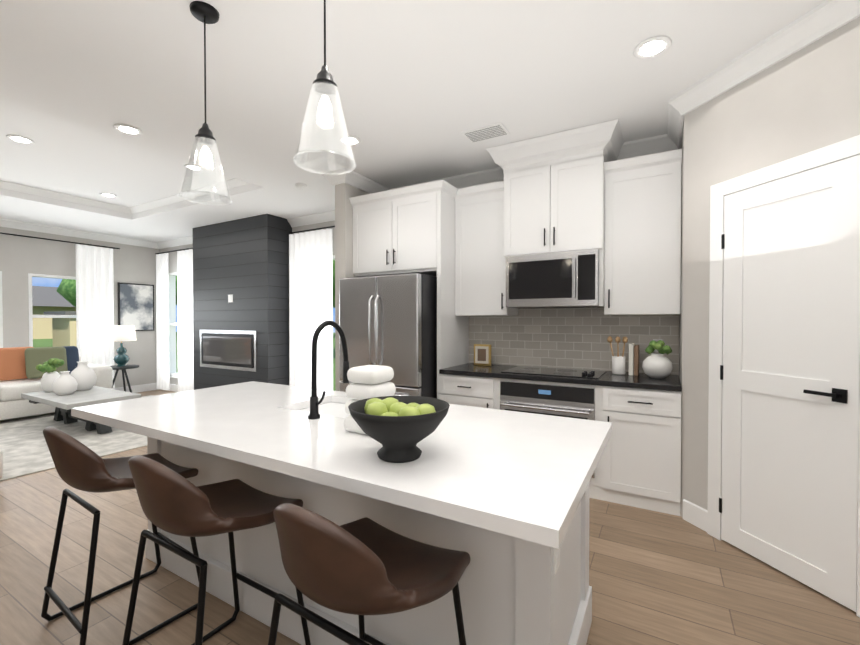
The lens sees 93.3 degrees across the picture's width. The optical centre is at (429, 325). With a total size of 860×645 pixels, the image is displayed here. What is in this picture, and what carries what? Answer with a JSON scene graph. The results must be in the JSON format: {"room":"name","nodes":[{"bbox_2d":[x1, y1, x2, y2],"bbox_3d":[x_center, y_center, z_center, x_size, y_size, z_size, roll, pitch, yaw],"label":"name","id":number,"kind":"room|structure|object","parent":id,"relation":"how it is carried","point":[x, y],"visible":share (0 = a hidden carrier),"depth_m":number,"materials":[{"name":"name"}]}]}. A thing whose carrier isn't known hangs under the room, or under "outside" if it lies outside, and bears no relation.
{"room":"kitchen","nodes":[
{"label":"kitchen","id":0,"kind":"room"},
{"bbox_2d":[0,227,158,387],"bbox_3d":[-6.188,-0.218,6.800,0.120,3.000,3.280,0,1,30],"label":"wall","id":1,"kind":"structure","parent":0,"point":[134,264],"depth_m":6.74,"materials":[{"name":"paint"}]},
{"bbox_2d":[0,271,2,347],"bbox_3d":[-6.548,-0.149,6.174,0.120,1.357,0.044,0,1,30],"label":"jamb","id":2,"kind":"object","parent":1,"relation":"attached to","point":[1,324],"visible":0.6,"depth_m":6.15,"materials":[{"name":"white"}]},
{"bbox_2d":[28,273,75,346],"bbox_3d":[-6.166,-0.159,6.839,0.120,1.357,0.904,0,1,30],"label":"window","id":3,"kind":"structure","parent":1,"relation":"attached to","point":[30,310],"depth_m":6.44,"materials":[{"name":"white wood"}]},
{"bbox_2d":[32,273,75,279],"bbox_3d":[-6.155,-0.815,6.849,0.120,0.044,0.860,0,1,30],"label":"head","id":4,"kind":"object","parent":1,"relation":"attached to","point":[54,276],"visible":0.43,"depth_m":6.68,"materials":[{"name":"white"}]},
{"bbox_2d":[0,232,119,248],"bbox_3d":[-6.492,-1.388,6.031,0.099,0.021,3.210,0,1,30],"label":"curtain rod","id":5,"kind":"object","parent":1,"relation":"attached to","point":[57,240],"visible":1,"depth_m":6.63,"materials":[{"name":"black metal"}]},
{"bbox_2d":[76,244,114,388],"bbox_3d":[-5.844,-0.067,7.101,0.070,2.630,0.540,0,1,30],"label":"curtain","id":6,"kind":"object","parent":5,"relation":"hanging from","point":[94,296],"visible":0.77,"depth_m":7.06,"materials":[{"name":"white fabric"}]},
{"bbox_2d":[118,282,153,330],"bbox_3d":[-5.571,-0.350,7.713,0.036,0.900,0.600,0,1,30],"label":"framed artwork","id":7,"kind":"object","parent":1,"relation":"attached to","point":[136,305],"visible":0.86,"depth_m":7.70,"materials":[{"name":"black paper"}]},
{"bbox_2d":[0,188,192,241],"bbox_3d":[-6.580,-1.636,4.389,1.820,0.100,7.820,0,1,30],"label":"ceiling","id":8,"kind":"structure","parent":0,"point":[27,207],"depth_m":6.08,"materials":[{"name":"white paint"}]},
{"bbox_2d":[0,100,233,206],"bbox_3d":[-4.272,-1.784,3.566,3.100,0.100,4.350,0,1,30],"label":"ceiling","id":9,"kind":"structure","parent":0,"point":[61,156],"depth_m":4.39,"materials":[{"name":"white paint"}]},
{"bbox_2d":[6,135,34,143],"bbox_3d":[-3.806,-1.731,3.777,0.190,0.011,0.190,0,1,30],"label":"recessed light","id":10,"kind":"object","parent":9,"relation":"in","point":[20,139],"visible":0.98,"depth_m":3.77,"materials":[{"name":"white plastic"}]},
{"bbox_2d":[0,180,131,213],"bbox_3d":[-5.545,-1.707,4.296,0.065,0.075,4.250,0,1,30],"label":"crown molding","id":11,"kind":"structure","parent":9,"relation":"attached to","point":[3,184],"depth_m":5.40,"materials":[{"name":"white wood"}]},
{"bbox_2d":[100,193,116,197],"bbox_3d":[-4.319,-1.754,5.455,0.190,0.011,0.190,0,1,30],"label":"recessed light","id":12,"kind":"object","parent":9,"relation":"in","point":[108,195],"visible":1,"depth_m":5.46,"materials":[{"name":"white"}]},
{"bbox_2d":[129,178,249,213],"bbox_3d":[-3.231,-1.721,5.382,2.820,0.075,0.065,0,1,30],"label":"crown molding","id":13,"kind":"structure","parent":9,"relation":"attached to","point":[231,183],"depth_m":5.47,"materials":[{"name":"white wood"}]},
{"bbox_2d":[184,164,202,170],"bbox_3d":[-2.602,-1.740,4.470,0.190,0.011,0.190,0,1,30],"label":"recessed light","id":14,"kind":"object","parent":9,"relation":"in","point":[185,165],"visible":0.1,"depth_m":4.46,"materials":[{"name":"white"}]},
{"bbox_2d":[132,183,332,230],"bbox_3d":[-2.880,-1.657,5.997,3.000,0.100,1.350,0,1,30],"label":"ceiling","id":15,"kind":"structure","parent":0,"point":[250,200],"depth_m":5.59,"materials":[{"name":"white paint"}]},
{"bbox_2d":[159,221,334,272],"bbox_3d":[-3.116,-0.219,6.860,5.150,3.000,0.120,0,1,30],"label":"wall","id":16,"kind":"structure","parent":0,"point":[172,262],"depth_m":7.50,"materials":[{"name":"paint"}]},
{"bbox_2d":[161,384,177,391],"bbox_3d":[-3.744,1.207,7.161,3.780,0.140,0.016,0,1,30],"label":"baseboard","id":17,"kind":"structure","parent":16,"relation":"attached to","point":[174,387],"depth_m":7.85,"materials":[{"name":"white"}]},
{"bbox_2d":[169,275,175,372],"bbox_3d":[-5.069,-0.034,7.983,0.044,1.997,0.120,0,1,30],"label":"jamb","id":18,"kind":"object","parent":16,"relation":"attached to","point":[172,302],"visible":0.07,"depth_m":7.97,"materials":[{"name":"white wood"}]},
{"bbox_2d":[155,248,192,253],"bbox_3d":[-4.700,-1.409,7.580,1.570,0.021,0.022,0,1,30],"label":"curtain rod","id":19,"kind":"object","parent":16,"relation":"attached to","point":[173,250],"visible":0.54,"depth_m":7.65,"materials":[{"name":"black metal"}]},
{"bbox_2d":[156,253,169,389],"bbox_3d":[-5.181,-0.077,7.874,0.400,2.630,0.070,0,1,30],"label":"curtain","id":20,"kind":"object","parent":19,"relation":"hanging from","point":[162,328],"visible":1,"depth_m":7.85,"materials":[{"name":"white fabric"}]},
{"bbox_2d":[177,249,193,391],"bbox_3d":[-4.383,-0.071,7.416,0.760,2.630,0.070,0,1,30],"label":"curtain","id":21,"kind":"object","parent":19,"relation":"hanging from","point":[185,319],"visible":0.48,"depth_m":7.46,"materials":[{"name":"white fabric"}]},
{"bbox_2d":[170,375,177,384],"bbox_3d":[-4.612,1.119,7.737,1.100,0.300,0.120,0,1,30],"label":"sill","id":22,"kind":"structure","parent":16,"relation":"attached to","point":[173,380],"depth_m":7.87,"materials":[{"name":"paint"}]},
{"bbox_2d":[288,226,334,233],"bbox_3d":[-1.391,-1.383,5.682,1.700,0.021,0.022,0,1,30],"label":"curtain rod","id":23,"kind":"object","parent":16,"relation":"attached to","point":[311,229],"visible":0.48,"depth_m":5.86,"materials":[{"name":"black metal"}]},
{"bbox_2d":[289,228,332,389],"bbox_3d":[-1.738,-0.051,5.899,0.860,2.630,0.070,0,1,30],"label":"curtain","id":24,"kind":"object","parent":23,"relation":"hanging from","point":[310,282],"visible":0.77,"depth_m":5.88,"materials":[{"name":"white fabric"}]},
{"bbox_2d":[335,183,368,390],"bbox_3d":[-0.625,-0.141,4.782,0.140,2.900,1.250,0,1,30],"label":"wall","id":25,"kind":"structure","parent":0,"point":[344,192],"depth_m":4.25,"materials":[{"name":"paint"}]},
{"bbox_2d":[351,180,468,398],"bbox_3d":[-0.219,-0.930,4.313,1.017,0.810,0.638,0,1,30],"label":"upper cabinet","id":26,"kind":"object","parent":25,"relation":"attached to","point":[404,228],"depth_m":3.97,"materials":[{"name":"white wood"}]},
{"bbox_2d":[349,180,456,207],"bbox_3d":[-0.275,-1.285,4.112,1.114,0.093,0.355,0,1,30],"label":"crown molding","id":27,"kind":"structure","parent":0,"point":[443,188],"depth_m":3.94,"materials":[{"name":"white wood"}]},
{"bbox_2d":[0,0,825,210],"bbox_3d":[-0.707,-1.590,1.022,5.720,0.100,7.820,0,1,30],"label":"ceiling","id":28,"kind":"structure","parent":0,"point":[422,85],"depth_m":2.48,"materials":[{"name":"white paint"}]},
{"bbox_2d":[113,124,142,135],"bbox_3d":[-2.408,-1.564,3.243,0.190,0.011,0.190,0,1,30],"label":"recessed light","id":29,"kind":"object","parent":28,"relation":"in","point":[128,129],"visible":1,"depth_m":3.23,"materials":[{"name":"white plastic"}]},
{"bbox_2d":[178,1,231,205],"bbox_3d":[-1.112,-1.091,2.010,0.236,0.922,0.236,0,1,30],"label":"pendant light","id":30,"kind":"object","parent":28,"relation":"hanging from","point":[204,13],"visible":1,"depth_m":1.99,"materials":[{"name":"clear glass"}]},
{"bbox_2d":[195,123,215,143],"bbox_3d":[-1.112,-0.960,2.012,0.090,0.078,0.090,0,1,30],"label":"socket","id":31,"kind":"object","parent":30,"relation":"attached to","point":[204,133],"depth_m":1.99,"materials":[{"name":"black metal"}]},
{"bbox_2d":[295,183,306,188],"bbox_3d":[-1.449,-1.573,4.572,0.124,0.029,0.124,0,1,30],"label":"smoke detector","id":32,"kind":"object","parent":28,"relation":"attached to","point":[301,185],"visible":1,"depth_m":4.54,"materials":[{"name":"white plastic"}]},
{"bbox_2d":[293,0,355,174],"bbox_3d":[-0.403,-1.085,1.558,0.236,0.922,0.236,0,1,30],"label":"pendant light","id":33,"kind":"object","parent":28,"relation":"hanging from","point":[324,83],"visible":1,"depth_m":1.53,"materials":[{"name":"clear glass"}]},
{"bbox_2d":[313,65,336,93],"bbox_3d":[-0.403,-0.953,1.560,0.090,0.078,0.090,0,1,30],"label":"socket","id":34,"kind":"object","parent":33,"relation":"attached to","point":[324,78],"depth_m":1.54,"materials":[{"name":"black metal"}]},
{"bbox_2d":[338,135,360,145],"bbox_3d":[-0.681,-1.566,3.440,0.190,0.011,0.190,0,1,30],"label":"recessed light","id":35,"kind":"object","parent":28,"relation":"in","point":[354,141],"visible":0.44,"depth_m":3.43,"materials":[{"name":"white plastic"}]},
{"bbox_2d":[461,122,509,142],"bbox_3d":[0.454,-1.565,3.308,0.340,0.010,0.220,0,1,30],"label":"ceiling vent","id":36,"kind":"object","parent":28,"relation":"in","point":[496,130],"visible":1,"depth_m":3.29,"materials":[{"name":"white metal"}]},
{"bbox_2d":[633,36,671,58],"bbox_3d":[1.241,-1.550,2.269,0.190,0.011,0.190,0,1,30],"label":"recessed light","id":37,"kind":"object","parent":28,"relation":"in","point":[652,47],"visible":1,"depth_m":2.26,"materials":[{"name":"white plastic"}]},
{"bbox_2d":[0,389,859,644],"bbox_3d":[-2.797,1.373,2.261,10.540,0.060,7.820,0,1,30],"label":"floor","id":38,"kind":"structure","parent":0,"point":[657,578],"depth_m":2.09,"materials":[{"name":"brown wood"}]},
{"bbox_2d":[0,356,113,419],"bbox_3d":[-5.800,0.833,6.004,1.040,0.920,1.540,0,1,30],"label":"sofa","id":39,"kind":"object","parent":38,"relation":"on","point":[13,404],"visible":0.29,"depth_m":5.56,"materials":[{"name":"fabric"}]},
{"bbox_2d":[0,347,33,380],"bbox_3d":[-5.879,0.531,5.781,0.159,0.448,0.460,0,1,22],"label":"pillow","id":40,"kind":"object","parent":39,"relation":"on","point":[12,364],"visible":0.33,"depth_m":5.71,"materials":[{"name":"brown fabric"}]},
{"bbox_2d":[25,347,67,378],"bbox_3d":[-5.619,0.533,5.954,0.157,0.439,0.450,1,1,36],"label":"pillow","id":41,"kind":"object","parent":39,"relation":"on","point":[34,357],"visible":0.71,"depth_m":5.88,"materials":[{"name":"green fabric"}]},
{"bbox_2d":[61,346,78,373],"bbox_3d":[-5.657,0.535,6.229,0.145,0.432,0.440,0,1,30],"label":"pillow","id":42,"kind":"object","parent":39,"relation":"on","point":[72,353],"visible":0.17,"depth_m":6.32,"materials":[{"name":"blue fabric"}]},
{"bbox_2d":[0,395,153,480],"bbox_3d":[-4.675,1.303,4.916,3.200,0.010,3.920,0,1,30],"label":"rug","id":43,"kind":"object","parent":38,"relation":"on","point":[24,449],"visible":0.38,"depth_m":4.57,"materials":[{"name":"white carpet"}]},
{"bbox_2d":[0,451,2,478],"bbox_3d":[-4.703,0.897,3.474,2.180,0.860,1.000,0,1,30],"label":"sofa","id":44,"kind":"object","parent":43,"relation":"on","point":[1,464],"visible":1,"depth_m":3.34,"materials":[{"name":"fabric"}]},
{"bbox_2d":[21,386,140,433],"bbox_3d":[-4.493,1.088,5.230,1.402,0.430,0.750,0,1,30],"label":"coffee table","id":45,"kind":"object","parent":43,"relation":"on","point":[65,404],"visible":0.62,"depth_m":5.04,"materials":[{"name":"grey wood"}]},
{"bbox_2d":[36,358,64,391],"bbox_3d":[-5.027,0.647,5.380,0.267,0.446,0.275,0,1,30],"label":"greenery","id":46,"kind":"object","parent":45,"relation":"on","point":[50,375],"visible":0.85,"depth_m":5.31,"materials":[{"name":"green plant"}]},
{"bbox_2d":[52,371,77,394],"bbox_3d":[-4.642,0.728,5.166,0.243,0.290,0.243,0,1,30],"label":"vase","id":47,"kind":"object","parent":45,"relation":"on","point":[65,383],"visible":1,"depth_m":5.10,"materials":[{"name":"white ceramic"}]},
{"bbox_2d":[70,361,96,390],"bbox_3d":[-4.704,0.676,5.500,0.297,0.385,0.297,0,1,30],"label":"vase","id":48,"kind":"object","parent":45,"relation":"on","point":[83,374],"visible":0.9,"depth_m":5.43,"materials":[{"name":"white ceramic"}]},
{"bbox_2d":[41,427,205,644],"bbox_3d":[-1.433,0.882,1.882,0.492,0.929,0.520,1,1,34],"label":"stool","id":49,"kind":"object","parent":38,"relation":"on","point":[79,465],"visible":0.71,"depth_m":1.69,"materials":[{"name":"brown leather"}]},
{"bbox_2d":[110,365,138,391],"bbox_3d":[-5.350,0.985,7.051,0.500,0.572,0.500,0,1,30],"label":"side table","id":50,"kind":"object","parent":38,"relation":"on","point":[118,368],"visible":0.6,"depth_m":7.02,"materials":[{"name":"grey"}]},
{"bbox_2d":[106,325,136,365],"bbox_3d":[-5.350,0.346,7.043,0.429,0.704,0.429,0,1,30],"label":"lamp","id":51,"kind":"object","parent":50,"relation":"on","point":[121,333],"visible":1,"depth_m":6.95,"materials":[{"name":"white fabric"}]},
{"bbox_2d":[122,455,310,644],"bbox_3d":[-0.814,0.886,1.532,0.499,0.930,0.528,0,1,30],"label":"stool","id":52,"kind":"object","parent":38,"relation":"on","point":[172,501],"visible":0.98,"depth_m":1.34,"materials":[{"name":"brown leather"}]},
{"bbox_2d":[193,214,291,389],"bbox_3d":[-3.021,-0.162,6.464,1.850,2.898,0.470,0,1,30],"label":"fireplace","id":53,"kind":"object","parent":38,"relation":"on","point":[240,300],"visible":0.94,"depth_m":6.12,"materials":[{"name":"black wood"}]},
{"bbox_2d":[228,294,232,301],"bbox_3d":[-3.063,-0.420,6.236,0.110,0.120,0.005,0,1,30],"label":"switch","id":54,"kind":"object","parent":53,"relation":"attached to","point":[230,296],"depth_m":6.23,"materials":[{"name":"white plastic"}]},
{"bbox_2d":[145,440,591,644],"bbox_3d":[-0.454,0.906,2.098,2.320,0.879,0.760,0,1,30],"label":"kitchen island","id":55,"kind":"object","parent":38,"relation":"on","point":[513,592],"depth_m":1.56,"materials":[{"name":"white paint"}]},
{"bbox_2d":[71,381,611,551],"bbox_3d":[-0.523,0.448,1.953,2.460,0.040,1.070,0,1,30],"label":"island countertop","id":56,"kind":"structure","parent":55,"relation":"on","point":[517,475],"depth_m":1.44,"materials":[{"name":"white stone"}]},
{"bbox_2d":[299,400,349,415],"bbox_3d":[-0.438,0.569,2.142,0.600,0.232,0.400,0,1,30],"label":"sink","id":57,"kind":"object","parent":56,"relation":"in","point":[334,407],"depth_m":2.25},
{"bbox_2d":[303,320,349,419],"bbox_3d":[-0.463,0.200,1.961,0.108,0.454,0.265,0,1,30],"label":"faucet","id":58,"kind":"object","parent":56,"relation":"on","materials":[{"name":"black metal"}]},
{"bbox_2d":[343,365,395,433],"bbox_3d":[-0.240,0.299,1.679,0.180,0.262,0.180,0,1,30],"label":"towels","id":59,"kind":"object","parent":56,"relation":"on","point":[368,381],"visible":0.6,"depth_m":1.62,"materials":[{"name":"white fabric"}]},
{"bbox_2d":[348,396,449,462],"bbox_3d":[-0.102,0.343,1.358,0.336,0.182,0.336,0,1,30],"label":"fruit bowl","id":60,"kind":"object","parent":56,"relation":"on","point":[398,428],"visible":1,"depth_m":1.28,"materials":[{"name":"black ceramic"}]},
{"bbox_2d":[553,547,559,575],"bbox_3d":[0.393,0.699,1.260,0.006,0.115,0.070,0,1,30],"label":"outlet plate","id":61,"kind":"object","parent":55,"relation":"attached to","point":[556,552],"depth_m":1.24,"materials":[{"name":"white plastic"}]},
{"bbox_2d":[556,551,559,567],"bbox_3d":[0.397,0.724,1.258,0.002,0.035,0.034,0,1,30],"label":"outlet","id":62,"kind":"object","parent":55,"relation":"attached to","point":[558,552],"depth_m":1.26,"materials":[{"name":"white plastic"}]},
{"bbox_2d":[268,503,469,644],"bbox_3d":[-0.187,0.892,1.170,0.492,0.929,0.524,0,1,33],"label":"stool","id":63,"kind":"object","parent":38,"relation":"on","point":[361,567],"visible":1,"depth_m":0.98,"materials":[{"name":"brown leather"}]},
{"bbox_2d":[339,271,470,398],"bbox_3d":[-0.252,0.422,4.175,0.999,1.790,0.885,0,1,30],"label":"refrigerator","id":64,"kind":"object","parent":38,"relation":"on","point":[405,322],"depth_m":3.78,"materials":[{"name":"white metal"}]},
{"bbox_2d":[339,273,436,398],"bbox_3d":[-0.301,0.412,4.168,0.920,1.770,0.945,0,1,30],"label":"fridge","id":65,"kind":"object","parent":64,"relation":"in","point":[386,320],"depth_m":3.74,"materials":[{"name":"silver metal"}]},
{"bbox_2d":[439,371,494,408],"bbox_3d":[0.480,0.881,3.918,0.530,0.880,0.670,0,1,30],"label":"base cabinet","id":66,"kind":"object","parent":38,"relation":"on","point":[466,390],"depth_m":3.62,"materials":[{"name":"white wood"}]},
{"bbox_2d":[495,375,610,501],"bbox_3d":[1.087,0.886,3.570,0.986,0.880,0.670,0,1,30],"label":"base cabinet","id":67,"kind":"object","parent":38,"relation":"on","point":[588,401],"depth_m":3.19,"materials":[{"name":"white"}]},
{"bbox_2d":[500,381,594,477],"bbox_3d":[0.915,0.820,3.270,0.760,0.690,0.080,0,1,30],"label":"oven","id":68,"kind":"object","parent":67,"relation":"in","point":[569,400],"depth_m":3.26,"materials":[{"name":"silver glass"}]},
{"bbox_2d":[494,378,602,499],"bbox_3d":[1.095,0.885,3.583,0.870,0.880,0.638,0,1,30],"label":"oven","id":69,"kind":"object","parent":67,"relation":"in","point":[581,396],"depth_m":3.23,"materials":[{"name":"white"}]},
{"bbox_2d":[443,363,681,390],"bbox_3d":[1.078,0.426,3.570,1.908,0.040,0.668,0,1,30],"label":"countertop","id":70,"kind":"structure","parent":67,"relation":"on","point":[642,380],"depth_m":3.28,"materials":[{"name":"black stone"}]},
{"bbox_2d":[474,344,490,365],"bbox_3d":[0.523,0.291,4.057,0.180,0.214,0.035,0,1,30],"label":"picture frame","id":71,"kind":"object","parent":70,"relation":"on","point":[482,354],"visible":0.98,"depth_m":4.04,"materials":[{"name":"gold metal"}]},
{"bbox_2d":[478,349,485,360],"bbox_3d":[0.515,0.289,4.043,0.090,0.120,0.002,0,1,30],"label":"photo","id":72,"kind":"object","parent":71,"relation":"attached to","point":[481,352],"depth_m":4.04,"materials":[{"name":"brown paper"}]},
{"bbox_2d":[507,367,606,378],"bbox_3d":[1.090,0.401,3.568,0.790,0.009,0.518,0,1,30],"label":"cooktop","id":73,"kind":"object","parent":70,"relation":"in","point":[579,372],"depth_m":3.54,"materials":[{"name":"black glass"}]},
{"bbox_2d":[607,336,627,374],"bbox_3d":[1.584,0.247,3.434,0.160,0.319,0.104,0,1,30],"label":"utensil crock","id":74,"kind":"object","parent":70,"relation":"on","point":[618,364],"visible":1,"depth_m":3.40,"materials":[{"name":"white ceramic"}]},
{"bbox_2d":[612,356,624,374],"bbox_3d":[1.593,0.332,3.430,0.104,0.150,0.104,0,1,30],"label":"pot","id":75,"kind":"object","parent":70,"relation":"on","point":[618,362],"depth_m":3.39,"materials":[{"name":"white ceramic"}]},
{"bbox_2d":[629,343,638,375],"bbox_3d":[1.710,0.277,3.402,0.070,0.259,0.190,0,1,30],"label":"cookbooks","id":76,"kind":"object","parent":70,"relation":"on","point":[633,359],"visible":1,"depth_m":3.33,"materials":[{"name":"white"}]},
{"bbox_2d":[642,340,672,378],"bbox_3d":[1.790,0.261,3.200,0.210,0.298,0.212,0,1,30],"label":"round vase","id":77,"kind":"object","parent":70,"relation":"on","point":[657,365],"visible":1,"depth_m":3.14,"materials":[{"name":"white ceramic"}]},
{"bbox_2d":[611,379,681,515],"bbox_3d":[1.684,0.890,3.227,0.508,0.880,0.670,0,1,30],"label":"base cabinet","id":78,"kind":"object","parent":38,"relation":"on","point":[646,421],"depth_m":2.93,"materials":[{"name":"white wood"}]},
{"bbox_2d":[451,184,518,318],"bbox_3d":[0.566,-0.716,4.037,0.540,1.230,0.339,0,1,30],"label":"upper cabinet","id":79,"kind":"object","parent":0,"relation":"attached to","point":[476,277],"depth_m":3.94,"materials":[{"name":"white wood"}]},
{"bbox_2d":[499,247,606,310],"bbox_3d":[1.117,-0.393,3.626,0.830,0.456,0.512,0,1,30],"label":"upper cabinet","id":80,"kind":"object","parent":0,"relation":"attached to","point":[548,266],"depth_m":3.43,"materials":[{"name":"white metal"}]},
{"bbox_2d":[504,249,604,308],"bbox_3d":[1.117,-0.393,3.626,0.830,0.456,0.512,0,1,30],"label":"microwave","id":81,"kind":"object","parent":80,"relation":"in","point":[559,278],"depth_m":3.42,"materials":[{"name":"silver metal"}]},
{"bbox_2d":[483,119,623,258],"bbox_3d":[1.102,-1.098,3.590,1.076,0.946,0.572,0,1,30],"label":"upper cabinet","id":82,"kind":"object","parent":0,"relation":"attached to","point":[560,191],"depth_m":3.41,"materials":[{"name":"white wood"}]},
{"bbox_2d":[679,122,683,435],"bbox_3d":[1.983,-0.118,3.096,0.118,2.900,0.580,0,1,30],"label":"wall","id":83,"kind":"structure","parent":0,"point":[681,310],"depth_m":3.03,"materials":[{"name":"paint"}]},
{"bbox_2d":[469,307,678,374],"bbox_3d":[1.242,0.112,3.852,1.908,0.580,0.008,0,1,30],"label":"backsplash","id":84,"kind":"structure","parent":83,"relation":"attached to","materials":[{"name":"tile"}]},
{"bbox_2d":[603,149,681,314],"bbox_3d":[1.754,-0.707,3.357,0.538,1.230,0.339,0,1,30],"label":"upper cabinet","id":85,"kind":"object","parent":83,"relation":"attached to","point":[644,278],"depth_m":3.19,"materials":[{"name":"white wood"}]},
{"bbox_2d":[681,17,859,517],"bbox_3d":[1.969,-0.107,2.265,0.120,2.900,1.188,0,1,-15],"label":"wall","id":86,"kind":"structure","parent":0,"point":[806,99],"depth_m":2.45,"materials":[{"name":"paint"}]},
{"bbox_2d":[0,0,859,248],"bbox_3d":[-2.797,-1.501,2.222,10.300,0.110,7.580,0,1,30],"label":"crown molding","id":87,"kind":"structure","parent":86,"relation":"attached to","point":[825,18],"depth_m":2.74,"materials":[{"name":"white wood"}]},
{"bbox_2d":[683,499,706,531],"bbox_3d":[1.781,1.267,2.716,0.016,0.140,0.195,0,1,-15],"label":"baseboard","id":88,"kind":"structure","parent":86,"relation":"attached to","point":[695,514],"depth_m":2.71,"materials":[{"name":"white"}]},
{"bbox_2d":[707,182,859,616],"bbox_3d":[1.909,0.229,2.201,0.029,2.230,0.840,0,1,-15],"label":"door frame","id":89,"kind":"structure","parent":86,"relation":"in","point":[715,360],"depth_m":2.55,"materials":[{"name":"white wood"}]},
{"bbox_2d":[719,155,859,611],"bbox_3d":[1.892,0.268,2.203,0.060,2.128,0.672,0,1,-15],"label":"pantry door","id":90,"kind":"structure","parent":89,"relation":"attached to","point":[791,333],"depth_m":2.14,"materials":[{"name":"white wood"}]},
{"bbox_2d":[832,388,847,403],"bbox_3d":[1.964,0.335,1.948,0.010,0.065,0.056,0,1,-15],"label":"plate","id":91,"kind":"object","parent":90,"relation":"attached to","point":[844,395],"visible":0.93,"depth_m":1.94,"materials":[{"name":"black metal"}]},
{"bbox_2d":[723,135,859,195],"bbox_3d":[1.911,-0.843,2.187,0.027,0.086,0.668,0,1,-15],"label":"door frame","id":92,"kind":"structure","parent":86,"relation":"attached to","point":[837,151],"depth_m":2.12,"materials":[{"name":"white wood"}]},
{"bbox_3d":[-8.133,-0.172,3.409,0.120,3.000,4.540,0,1,30],"label":"wall","id":93,"kind":"structure","parent":0,"visible":0},
{"bbox_2d":[115,383,158,392],"bbox_3d":[-7.258,1.239,4.817,0.016,0.140,7.580,0,1,30],"label":"baseboard","id":94,"kind":"structure","parent":93,"relation":"attached to","point":[143,387],"depth_m":7.80,"materials":[{"name":"white"}]},
{"label":"outside","id":95,"kind":"structure","parent":0,"visible":0},
{"bbox_2d":[33,332,334,372],"bbox_3d":[-26.989,1.363,21.217,50.270,0.050,70.000,0,1,30],"label":"ground","id":96,"kind":"structure","parent":95,"point":[42,343],"depth_m":27.33,"materials":[{"name":"green"}]},
{"bbox_2d":[32,306,75,338],"bbox_3d":[-36.879,-0.319,38.395,8.000,2.850,8.000,0,1,30],"label":"house","id":97,"kind":"structure","parent":96,"relation":"on","point":[42,328],"depth_m":35.59,"materials":[{"name":"beige"}]},
{"bbox_2d":[32,286,74,306],"bbox_3d":[-36.879,-2.744,38.362,9.200,2.000,9.000,0,1,30],"label":"house roof","id":98,"kind":"structure","parent":97,"relation":"on","point":[47,296],"depth_m":36.93,"materials":[{"name":"grey"}]},
{"bbox_2d":[52,318,76,346],"bbox_3d":[-21.177,0.311,25.076,2.500,1.950,2.500,0,1,30],"label":"shed","id":99,"kind":"object","parent":96,"relation":"on","point":[64,331],"visible":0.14,"depth_m":23.75,"materials":[{"name":"beige"}]},
{"bbox_2d":[44,311,75,314],"bbox_3d":[-21.177,-0.764,25.061,3.100,0.200,3.100,0,1,30],"label":"shed roof","id":100,"kind":"structure","parent":99,"relation":"on","point":[60,313],"depth_m":23.34,"materials":[{"name":"grey"}]},
{"bbox_2d":[56,279,75,306],"bbox_3d":[-25.971,-2.075,33.269,7.000,6.500,7.000,0,1,30],"label":"tree","id":101,"kind":"object","parent":96,"relation":"on","point":[66,289],"visible":0.04,"depth_m":30.26,"materials":[{"name":"green plant"}]},
{"bbox_2d":[333,260,334,302],"bbox_3d":[-2.676,-1.614,17.611,6.000,6.000,6.000,0,1,30],"label":"tree","id":102,"kind":"object","parent":96,"relation":"on","point":[333,281],"visible":0.02,"depth_m":15.29,"materials":[{"name":"green plant"}]},
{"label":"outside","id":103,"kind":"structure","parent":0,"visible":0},
{"bbox_2d":[333,373,335,390],"bbox_3d":[11.957,1.396,18.776,19.730,0.050,35.490,0,1,30],"label":"lawn","id":104,"kind":"structure","parent":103,"point":[334,385],"depth_m":10.45,"materials":[{"name":"green plant"}]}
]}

